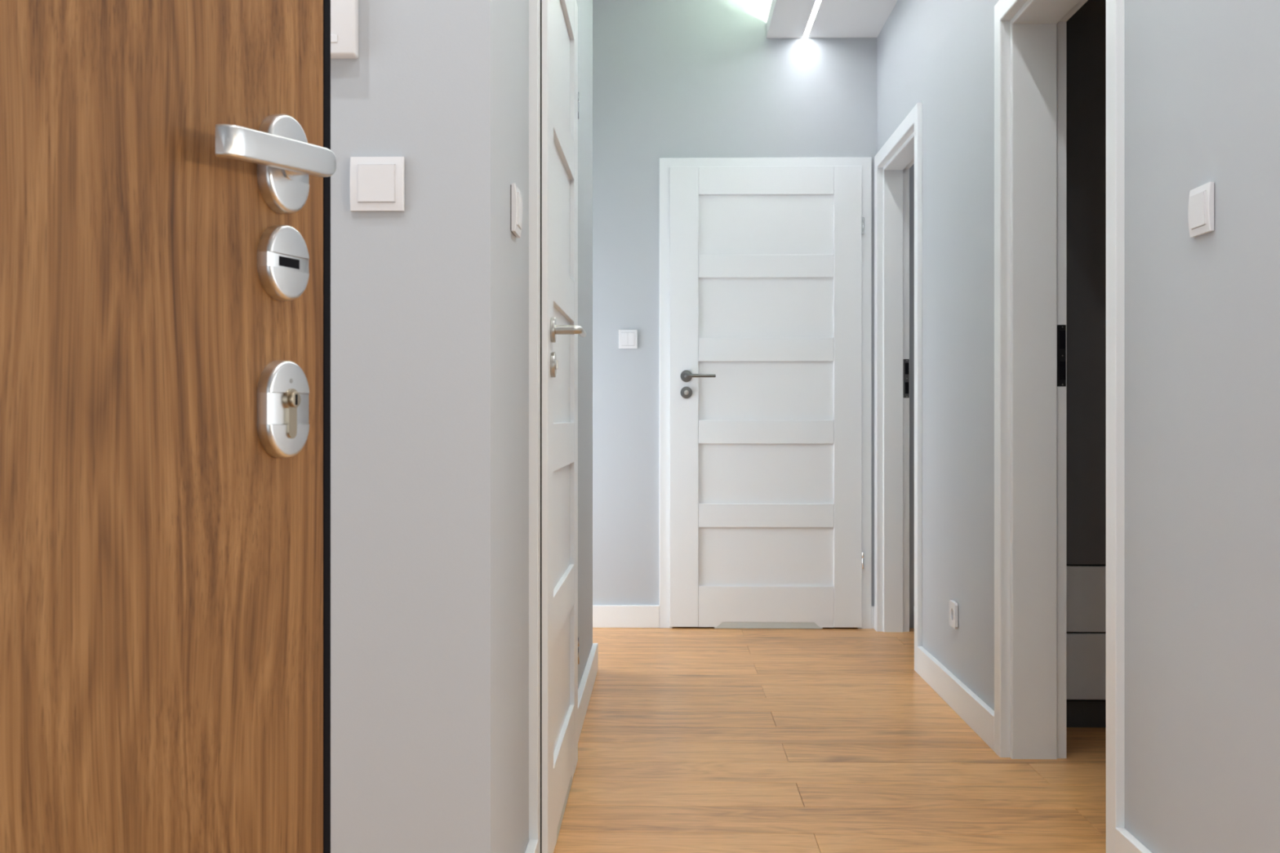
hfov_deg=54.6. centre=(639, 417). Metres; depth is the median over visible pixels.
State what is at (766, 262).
door
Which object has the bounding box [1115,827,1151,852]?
baseboard
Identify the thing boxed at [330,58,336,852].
wall
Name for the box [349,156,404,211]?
light switch
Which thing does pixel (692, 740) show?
floor
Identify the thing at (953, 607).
power socket
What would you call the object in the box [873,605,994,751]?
baseboard
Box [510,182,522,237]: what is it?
light switch
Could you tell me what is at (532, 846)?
baseboard
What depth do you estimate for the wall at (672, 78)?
5.50 m
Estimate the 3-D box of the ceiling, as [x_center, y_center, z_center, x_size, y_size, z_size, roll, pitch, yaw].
[0.760,-1.853,2.774,5.200,0.350,5.900,0,0,1]
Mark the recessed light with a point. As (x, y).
(816, 5)
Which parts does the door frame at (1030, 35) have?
strike plate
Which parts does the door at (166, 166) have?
lever, thumb turn plate, key plate, handle plate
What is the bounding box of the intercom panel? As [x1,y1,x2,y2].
[330,0,358,58]
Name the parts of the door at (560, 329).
panel, panel, panel, panel, panel, vent plate, rail, rail, rail, rail, rail, rail, lever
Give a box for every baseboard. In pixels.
[524,839,538,852]
[577,643,598,742]
[592,604,873,628]
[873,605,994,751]
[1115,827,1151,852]
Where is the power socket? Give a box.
[949,600,958,629]
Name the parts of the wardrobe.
drawer, drawer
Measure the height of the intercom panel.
0.216 m
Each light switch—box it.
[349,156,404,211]
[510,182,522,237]
[618,329,637,348]
[1187,182,1214,237]
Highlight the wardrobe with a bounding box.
[1066,0,1106,728]
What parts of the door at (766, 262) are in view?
lever, rail, rail, rail, rail, rail, rail, panel, panel, panel, panel, panel, vent plate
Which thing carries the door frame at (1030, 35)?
attached to the wall at (1202, 77)
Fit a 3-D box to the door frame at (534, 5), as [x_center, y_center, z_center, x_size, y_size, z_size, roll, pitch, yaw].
[-0.269,-0.107,2.919,0.160,2.078,0.935,0,0,1]
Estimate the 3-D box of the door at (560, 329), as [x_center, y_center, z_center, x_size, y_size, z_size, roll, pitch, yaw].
[-0.162,-0.087,2.923,0.103,2.035,0.856,0,0,1]
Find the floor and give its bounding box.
[553,626,1106,852]
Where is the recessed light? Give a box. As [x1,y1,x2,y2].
[803,0,821,36]
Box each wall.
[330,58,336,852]
[336,0,592,852]
[592,0,914,628]
[877,0,1279,852]
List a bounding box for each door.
[0,0,336,852]
[540,0,586,852]
[669,165,864,628]
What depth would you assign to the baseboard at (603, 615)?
5.48 m
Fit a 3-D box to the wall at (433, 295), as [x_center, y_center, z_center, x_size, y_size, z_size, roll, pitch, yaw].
[-0.322,-0.498,3.240,0.240,2.860,2.644,0,0,1]
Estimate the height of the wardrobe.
2.400 m
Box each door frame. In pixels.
[528,0,540,852]
[994,0,1124,852]
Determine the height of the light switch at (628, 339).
0.083 m
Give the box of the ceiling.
[766,0,897,38]
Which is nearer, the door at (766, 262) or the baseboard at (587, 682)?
the baseboard at (587, 682)
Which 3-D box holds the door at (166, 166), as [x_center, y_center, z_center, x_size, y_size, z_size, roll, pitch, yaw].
[-0.396,-0.102,0.537,0.090,2.056,0.920,0,0,19]
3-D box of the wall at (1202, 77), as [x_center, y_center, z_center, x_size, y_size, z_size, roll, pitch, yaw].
[1.087,-0.498,3.587,0.160,2.860,3.780,0,0,1]

